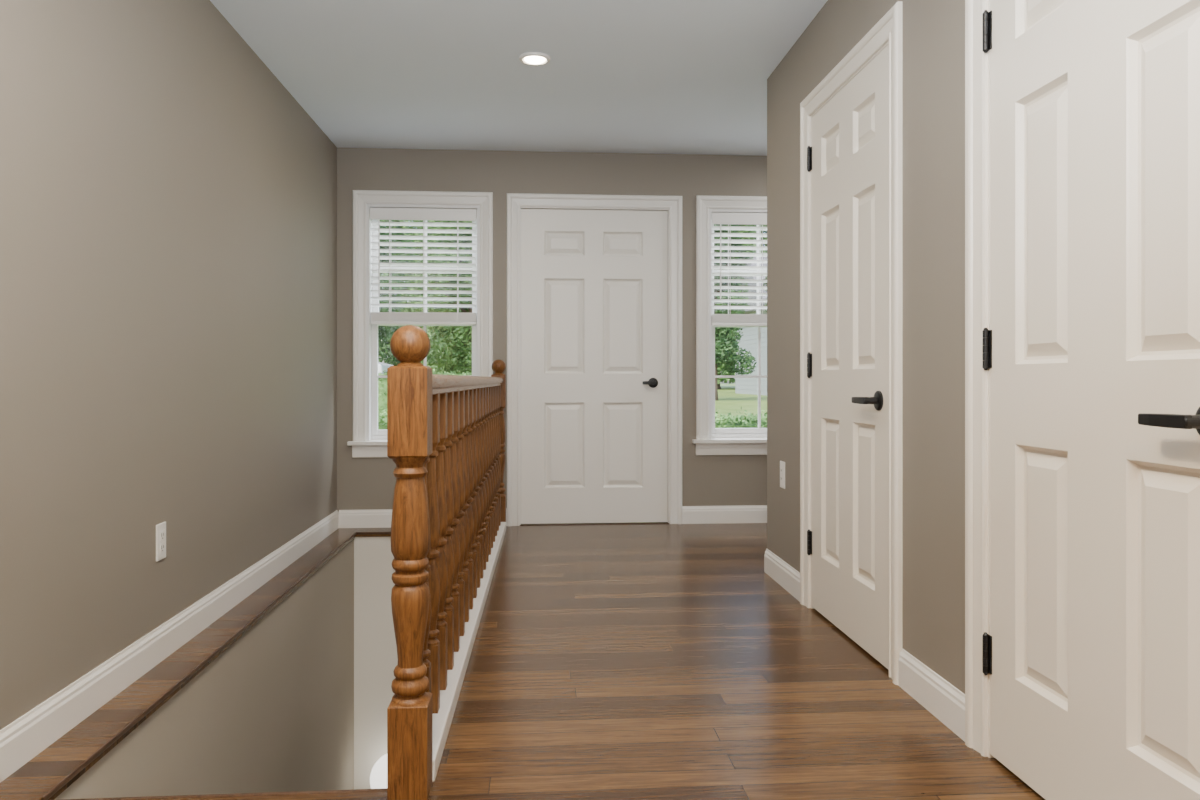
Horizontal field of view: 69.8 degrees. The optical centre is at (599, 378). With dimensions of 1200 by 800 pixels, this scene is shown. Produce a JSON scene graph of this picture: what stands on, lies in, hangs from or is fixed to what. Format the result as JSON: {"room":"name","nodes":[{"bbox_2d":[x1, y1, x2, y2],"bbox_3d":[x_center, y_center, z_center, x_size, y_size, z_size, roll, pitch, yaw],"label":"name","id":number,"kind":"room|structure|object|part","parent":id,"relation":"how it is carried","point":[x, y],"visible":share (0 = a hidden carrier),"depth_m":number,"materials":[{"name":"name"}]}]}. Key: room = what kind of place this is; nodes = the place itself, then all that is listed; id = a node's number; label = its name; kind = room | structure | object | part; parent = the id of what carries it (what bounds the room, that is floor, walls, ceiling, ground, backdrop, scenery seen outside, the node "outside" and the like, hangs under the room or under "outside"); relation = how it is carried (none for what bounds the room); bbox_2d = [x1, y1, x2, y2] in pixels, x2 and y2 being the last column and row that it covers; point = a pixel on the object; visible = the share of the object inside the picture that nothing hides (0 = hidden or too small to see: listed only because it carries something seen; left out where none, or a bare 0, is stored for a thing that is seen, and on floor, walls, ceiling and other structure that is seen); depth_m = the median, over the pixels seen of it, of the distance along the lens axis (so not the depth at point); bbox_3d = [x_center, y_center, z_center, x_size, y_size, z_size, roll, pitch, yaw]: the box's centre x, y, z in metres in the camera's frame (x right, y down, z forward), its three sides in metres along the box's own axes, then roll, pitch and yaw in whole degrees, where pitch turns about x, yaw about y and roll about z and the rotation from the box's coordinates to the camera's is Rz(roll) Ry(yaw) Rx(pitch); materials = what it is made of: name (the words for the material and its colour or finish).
{"room":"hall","nodes":[
{"label":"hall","id":0,"kind":"room"},
{"bbox_2d":[0,0,336,729],"bbox_3d":[-1.447,-0.265,1.210,0.150,2.440,8.625,0,0,-4],"label":"wall","id":1,"kind":"structure","parent":0,"point":[168,206],"depth_m":2.81,"materials":[{"name":"beige paint"}]},
{"bbox_2d":[156,522,165,561],"bbox_3d":[-1.494,0.553,2.929,0.009,0.124,0.072,0,0,-4],"label":"wall outlet","id":2,"kind":"object","parent":1,"relation":"attached to","point":[160,528],"visible":1,"depth_m":2.92,"materials":[{"name":"white plastic"}]},
{"bbox_2d":[160,542,164,552],"bbox_3d":[-1.491,0.574,2.929,0.002,0.033,0.034,0,0,-4],"label":"receptacle","id":3,"kind":"object","parent":2,"relation":"attached to","point":[162,544],"depth_m":2.93,"materials":[{"name":"white plastic"}]},
{"bbox_2d":[160,530,164,540],"bbox_3d":[-1.491,0.532,2.929,0.002,0.033,0.034,0,0,-4],"label":"receptacle","id":4,"kind":"object","parent":2,"relation":"attached to","point":[162,532],"depth_m":2.93,"materials":[{"name":"white plastic"}]},
{"bbox_2d":[0,510,338,782],"bbox_3d":[-1.365,0.897,1.216,0.014,0.115,8.625,0,0,-4],"label":"baseboard","id":5,"kind":"structure","parent":1,"relation":"attached to","point":[26,737],"depth_m":2.70,"materials":[{"name":"white paint"}]},
{"bbox_2d":[54,539,353,799],"bbox_3d":[-1.444,2.320,3.149,0.140,2.670,4.448,0,0,-4],"label":"wall","id":6,"kind":"structure","parent":0,"point":[273,712],"depth_m":3.63,"materials":[{"name":"paint"}]},
{"bbox_2d":[42,532,355,799],"bbox_3d":[-1.396,0.962,3.660,0.006,0.015,3.400,0,0,-4],"label":"trim","id":7,"kind":"structure","parent":6,"relation":"attached to","point":[130,725],"depth_m":2.61,"materials":[{"name":"brown wood"}]},
{"bbox_2d":[60,788,386,799],"bbox_3d":[-0.879,0.968,1.970,0.791,0.030,0.014,0,0,-4],"label":"trim","id":8,"kind":"structure","parent":6,"relation":"attached to","point":[381,789],"depth_m":1.97,"materials":[{"name":"wood"}]},
{"bbox_2d":[354,537,397,788],"bbox_3d":[-1.166,2.320,5.552,1.045,2.670,0.305,0,0,-4],"label":"wall","id":9,"kind":"structure","parent":0,"point":[375,648],"depth_m":5.38,"materials":[{"name":"beige paint"}]},
{"bbox_2d":[356,532,390,534],"bbox_3d":[-1.128,0.962,5.387,0.793,0.015,0.006,0,0,-4],"label":"trim","id":10,"kind":"structure","parent":9,"relation":"attached to","point":[357,533],"depth_m":5.36,"materials":[{"name":"brown wood"}]},
{"bbox_2d":[370,754,386,788],"bbox_3d":[-1.251,2.425,5.240,0.289,0.289,0.305,0,0,-4],"label":"wall lamp","id":11,"kind":"object","parent":9,"relation":"attached to","point":[378,776],"visible":0.2,"depth_m":5.13,"materials":[{"name":"white paint"}]},
{"bbox_2d":[378,370,471,413],"bbox_3d":[-4.365,0.223,13.718,6.342,0.761,0.849,0,0,-4],"label":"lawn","id":12,"kind":"structure","parent":0,"point":[382,382],"depth_m":13.45,"materials":[{"name":"green plant"}]},
{"bbox_2d":[210,0,827,155],"bbox_3d":[0.611,-1.560,1.376,4.280,0.150,8.895,0,0,-4],"label":"ceiling","id":13,"kind":"structure","parent":0,"point":[620,76],"depth_m":4.07,"materials":[{"name":"paint"}]},
{"bbox_2d":[519,52,550,64],"bbox_3d":[-0.301,-1.478,3.979,0.146,0.013,0.146,0,0,-4],"label":"recessed light","id":14,"kind":"object","parent":13,"relation":"in","point":[529,58],"visible":1,"depth_m":3.96,"materials":[{"name":"white paint"}]},
{"bbox_2d":[0,523,1044,799],"bbox_3d":[0.612,0.970,1.361,3.980,0.030,8.625,0,0,-4],"label":"floor","id":15,"kind":"structure","parent":0,"point":[612,661],"depth_m":2.58,"materials":[{"name":"brown wood"}]},
{"bbox_2d":[520,522,669,525],"bbox_3d":[-0.038,0.968,5.713,0.995,0.034,0.150,0,0,-4],"label":"threshold","id":16,"kind":"object","parent":15,"relation":"on","point":[632,522],"visible":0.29,"depth_m":5.66,"materials":[{"name":"wood"}]},
{"bbox_2d":[337,148,766,511],"bbox_3d":[0.292,-0.265,5.737,4.280,2.440,0.150,0,0,-4],"label":"wall","id":17,"kind":"structure","parent":0,"point":[707,480],"depth_m":5.60,"materials":[{"name":"beige paint"}]},
{"bbox_2d":[339,508,506,527],"bbox_3d":[-1.135,0.897,5.550,1.078,0.115,0.014,0,0,-4],"label":"baseboard","id":18,"kind":"structure","parent":17,"relation":"attached to","point":[381,518],"depth_m":5.52,"materials":[{"name":"white paint"}]},
{"bbox_2d":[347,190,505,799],"bbox_3d":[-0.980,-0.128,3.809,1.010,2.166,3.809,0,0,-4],"label":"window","id":19,"kind":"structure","parent":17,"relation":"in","point":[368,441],"depth_m":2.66,"materials":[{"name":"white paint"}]},
{"bbox_3d":[-1.143,0.409,5.581,0.944,0.028,0.150,0,0,-4],"label":"sill","id":20,"kind":"part","parent":19,"relation":"part of","materials":[{"name":"white paint"}]},
{"bbox_3d":[-1.147,-0.368,5.631,0.734,1.527,0.150,0,0,-4],"label":"frame","id":21,"kind":"part","parent":19,"relation":"part of","materials":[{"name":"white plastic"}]},
{"bbox_2d":[370,208,476,324],"bbox_3d":[-1.143,-0.729,5.584,0.680,0.751,0.066,0,0,-4],"label":"window blind","id":22,"kind":"object","parent":19,"relation":"attached to","point":[377,318],"visible":1,"depth_m":5.58,"materials":[{"name":"white plastic"}]},
{"bbox_3d":[-1.143,-0.717,5.590,0.438,0.691,0.054,0,0,-4],"label":"ladder cord","id":23,"kind":"part","parent":22,"relation":"part of","materials":[{"name":"white fabric"}]},
{"bbox_3d":[-1.143,-0.363,5.590,0.674,0.020,0.050,0,0,-4],"label":"rail","id":24,"kind":"part","parent":22,"relation":"part of","materials":[{"name":"white plastic"}]},
{"bbox_3d":[-1.147,-0.016,5.639,0.686,0.770,0.030,0,0,-4],"label":"sash frame","id":25,"kind":"part","parent":19,"relation":"part of","materials":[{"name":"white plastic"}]},
{"bbox_3d":[-1.150,-0.730,5.673,0.686,0.757,0.030,0,0,-4],"label":"sash frame","id":26,"kind":"part","parent":19,"relation":"part of","materials":[{"name":"white plastic"}]},
{"bbox_3d":[-0.541,0.415,3.726,0.100,1.080,3.579,0,0,-3],"label":"stair railing","id":27,"kind":"part","parent":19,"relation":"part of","materials":[{"name":"brown wood"}]},
{"bbox_3d":[-0.541,0.013,3.726,0.066,0.053,3.399,0,0,-3],"label":"handrail","id":28,"kind":"part","parent":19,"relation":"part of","materials":[{"name":"brown wood"}]},
{"bbox_2d":[507,193,681,525],"bbox_3d":[-0.035,-0.126,5.676,1.151,2.161,0.153,0,0,-4],"label":"door","id":29,"kind":"structure","parent":17,"relation":"in","point":[594,282],"depth_m":5.66,"materials":[{"name":"white paint"}]},
{"bbox_3d":[0.322,0.025,5.650,0.088,0.026,0.048,0,0,-4],"label":"lever","id":30,"kind":"part","parent":29,"relation":"part of","materials":[{"name":"black metal"}]},
{"bbox_2d":[682,505,766,523],"bbox_3d":[1.408,0.897,5.736,1.754,0.115,0.014,0,0,-4],"label":"baseboard","id":31,"kind":"structure","parent":17,"relation":"attached to","point":[747,513],"depth_m":5.69,"materials":[{"name":"white paint"}]},
{"bbox_2d":[692,195,766,454],"bbox_3d":[1.077,-0.353,5.769,0.944,1.715,0.200,0,0,-4],"label":"window","id":32,"kind":"structure","parent":17,"relation":"in","point":[710,440],"depth_m":5.68,"materials":[{"name":"white paint"}]},
{"bbox_3d":[1.079,0.409,5.744,0.944,0.028,0.150,0,0,-4],"label":"sill","id":33,"kind":"part","parent":32,"relation":"part of","materials":[{"name":"white paint"}]},
{"bbox_3d":[1.076,-0.368,5.794,0.734,1.527,0.150,0,0,-4],"label":"frame","id":34,"kind":"part","parent":32,"relation":"part of","materials":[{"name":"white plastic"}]},
{"bbox_2d":[712,212,766,325],"bbox_3d":[1.079,-0.729,5.747,0.680,0.751,0.066,0,0,-4],"label":"window blind","id":35,"kind":"object","parent":32,"relation":"attached to","point":[760,219],"visible":0.5,"depth_m":5.73,"materials":[{"name":"white plastic"}]},
{"bbox_3d":[1.079,-0.363,5.753,0.674,0.020,0.050,0,0,-4],"label":"rail","id":36,"kind":"part","parent":35,"relation":"part of","materials":[{"name":"white plastic"}]},
{"bbox_3d":[1.079,-0.717,5.753,0.438,0.691,0.054,0,0,-4],"label":"ladder cord","id":37,"kind":"part","parent":35,"relation":"part of","materials":[{"name":"white fabric"}]},
{"bbox_3d":[1.073,-0.730,5.836,0.686,0.757,0.030,0,0,-4],"label":"sash frame","id":38,"kind":"part","parent":32,"relation":"part of","materials":[{"name":"white plastic"}]},
{"bbox_3d":[1.075,-0.016,5.802,0.686,0.770,0.030,0,0,-4],"label":"sash frame","id":39,"kind":"part","parent":32,"relation":"part of","materials":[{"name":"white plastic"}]},
{"bbox_2d":[767,0,964,693],"bbox_3d":[1.150,-0.265,0.681,0.120,2.440,7.190,0,0,-4],"label":"wall","id":40,"kind":"structure","parent":0,"point":[933,31],"depth_m":2.59,"materials":[{"name":"beige paint"}]},
{"bbox_2d":[764,549,799,601],"bbox_3d":[0.843,0.897,3.965,0.014,0.115,0.595,0,0,-4],"label":"baseboard","id":41,"kind":"structure","parent":40,"relation":"attached to","point":[786,576],"depth_m":3.94,"materials":[{"name":"white paint"}]},
{"bbox_2d":[780,461,784,488],"bbox_3d":[0.844,0.443,3.982,0.009,0.124,0.072,0,0,-4],"label":"wall outlet","id":42,"kind":"object","parent":40,"relation":"attached to","point":[782,464],"visible":1,"depth_m":3.97,"materials":[{"name":"white plastic"}]},
{"bbox_2d":[780,467,782,481],"bbox_3d":[0.841,0.443,3.982,0.002,0.068,0.033,0,0,-4],"label":"receptacle","id":43,"kind":"object","parent":42,"relation":"attached to","point":[781,468],"depth_m":3.98,"materials":[{"name":"white plastic"}]},
{"bbox_2d":[800,1,901,684],"bbox_3d":[0.936,-0.112,3.177,0.173,2.133,0.986,0,0,-4],"label":"door","id":44,"kind":"structure","parent":40,"relation":"in","point":[851,121],"depth_m":3.10,"materials":[{"name":"white paint"}]},
{"bbox_3d":[0.893,0.072,2.909,0.048,0.026,0.121,0,0,-4],"label":"lever","id":45,"kind":"part","parent":44,"relation":"part of","materials":[{"name":"black metal"}]},
{"bbox_2d":[898,648,964,741],"bbox_3d":[0.952,0.897,2.470,0.014,0.115,0.423,0,0,-4],"label":"baseboard","id":46,"kind":"structure","parent":40,"relation":"attached to","point":[943,700],"depth_m":2.45,"materials":[{"name":"white paint"}]},
{"bbox_2d":[965,0,1199,799],"bbox_3d":[1.039,-0.112,1.768,0.173,2.133,0.986,0,0,-4],"label":"door","id":47,"kind":"structure","parent":40,"relation":"in","point":[1082,117],"depth_m":1.79,"materials":[{"name":"white paint"}]},
{"bbox_3d":[1.000,-0.112,1.765,0.022,2.133,0.986,0,0,-4],"label":"casing","id":48,"kind":"part","parent":47,"relation":"part of","materials":[{"name":"white paint"}]},
{"bbox_3d":[0.996,0.072,1.495,0.048,0.026,0.121,0,0,-4],"label":"lever","id":49,"kind":"part","parent":47,"relation":"part of","materials":[{"name":"black metal"}]},
{"label":"outside","id":50,"kind":"structure","parent":0,"visible":0},
{"bbox_2d":[715,384,766,418],"bbox_3d":[-4.230,1.005,57.738,120.000,0.800,104.215,0,0,-4],"label":"lawn","id":51,"kind":"structure","parent":50,"point":[728,401],"depth_m":22.14,"materials":[{"name":"green plant"}]},
{"bbox_2d":[378,409,386,429],"bbox_3d":[-2.374,0.773,7.749,2.841,1.059,0.554,0,0,-4],"label":"hedge","id":52,"kind":"object","parent":51,"relation":"on","point":[382,417],"visible":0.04,"depth_m":7.62,"materials":[{"name":"green plant"}]},
{"bbox_2d":[378,362,392,373],"bbox_3d":[-6.594,-0.084,18.167,4.289,1.378,1.760,0,0,-4],"label":"car","id":53,"kind":"object","parent":51,"relation":"on","point":[381,366],"visible":0.04,"depth_m":17.68,"materials":[{"name":"white paint"}]},
{"bbox_2d":[378,220,417,364],"bbox_3d":[-6.141,-3.121,21.670,3.498,7.453,3.298,0,0,13],"label":"tree","id":54,"kind":"object","parent":51,"relation":"on","point":[386,332],"visible":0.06,"depth_m":21.18,"materials":[{"name":"green plant"}]},
{"bbox_2d":[378,220,435,365],"bbox_3d":[-12.678,-6.383,59.286,6.952,13.977,7.352,0,0,29],"label":"tree","id":55,"kind":"object","parent":51,"relation":"on","point":[412,227],"visible":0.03,"depth_m":57.71,"materials":[{"name":"green plant"}]},
{"bbox_2d":[398,220,467,373],"bbox_3d":[-8.230,-5.392,49.297,7.178,11.994,6.426,0,0,-11],"label":"tree","id":56,"kind":"object","parent":51,"relation":"on","point":[436,368],"visible":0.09,"depth_m":48.40,"materials":[{"name":"green plant"}]},
{"bbox_2d":[420,220,471,374],"bbox_3d":[-3.982,-3.651,26.613,3.738,8.512,3.376,0,0,1],"label":"tree","id":57,"kind":"object","parent":51,"relation":"on","point":[458,349],"visible":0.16,"depth_m":26.05,"materials":[{"name":"green plant"}]},
{"bbox_2d":[714,224,756,400],"bbox_3d":[3.316,-3.318,24.343,2.291,7.846,2.414,0,0,44],"label":"tree","id":58,"kind":"object","parent":51,"relation":"on","point":[725,348],"visible":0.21,"depth_m":23.80,"materials":[{"name":"green plant"}]},
{"bbox_2d":[715,407,766,427],"bbox_3d":[1.935,0.788,8.464,3.335,1.030,0.546,0,0,-4],"label":"hedge","id":59,"kind":"object","parent":51,"relation":"on","point":[730,421],"visible":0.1,"depth_m":8.25,"materials":[{"name":"green plant"}]},
{"bbox_2d":[717,225,765,388],"bbox_3d":[6.939,-5.461,50.517,6.748,12.131,6.868,0,0,3],"label":"tree","id":60,"kind":"object","parent":51,"relation":"on","point":[719,367],"visible":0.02,"depth_m":49.31,"materials":[{"name":"green plant"}]},
{"bbox_2d":[720,225,766,380],"bbox_3d":[9.999,-6.391,60.803,7.209,13.991,6.979,0,0,-4],"label":"tree","id":61,"kind":"object","parent":51,"relation":"on","point":[766,225],"visible":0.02,"depth_m":59.70,"materials":[{"name":"green plant"}]},
{"bbox_2d":[735,257,766,394],"bbox_3d":[9.208,-2.095,33.763,7.300,5.400,6.800,0,0,-4],"label":"house","id":62,"kind":"structure","parent":51,"relation":"on","point":[749,340],"depth_m":33.15,"materials":[{"name":"white"}]},
{"bbox_2d":[763,238,766,311],"bbox_3d":[5.755,-3.035,25.538,2.029,7.280,2.028,0,0,-4],"label":"tree","id":63,"kind":"object","parent":51,"relation":"on","point":[764,284],"visible":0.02,"depth_m":25.68,"materials":[{"name":"green plant"}]}
]}

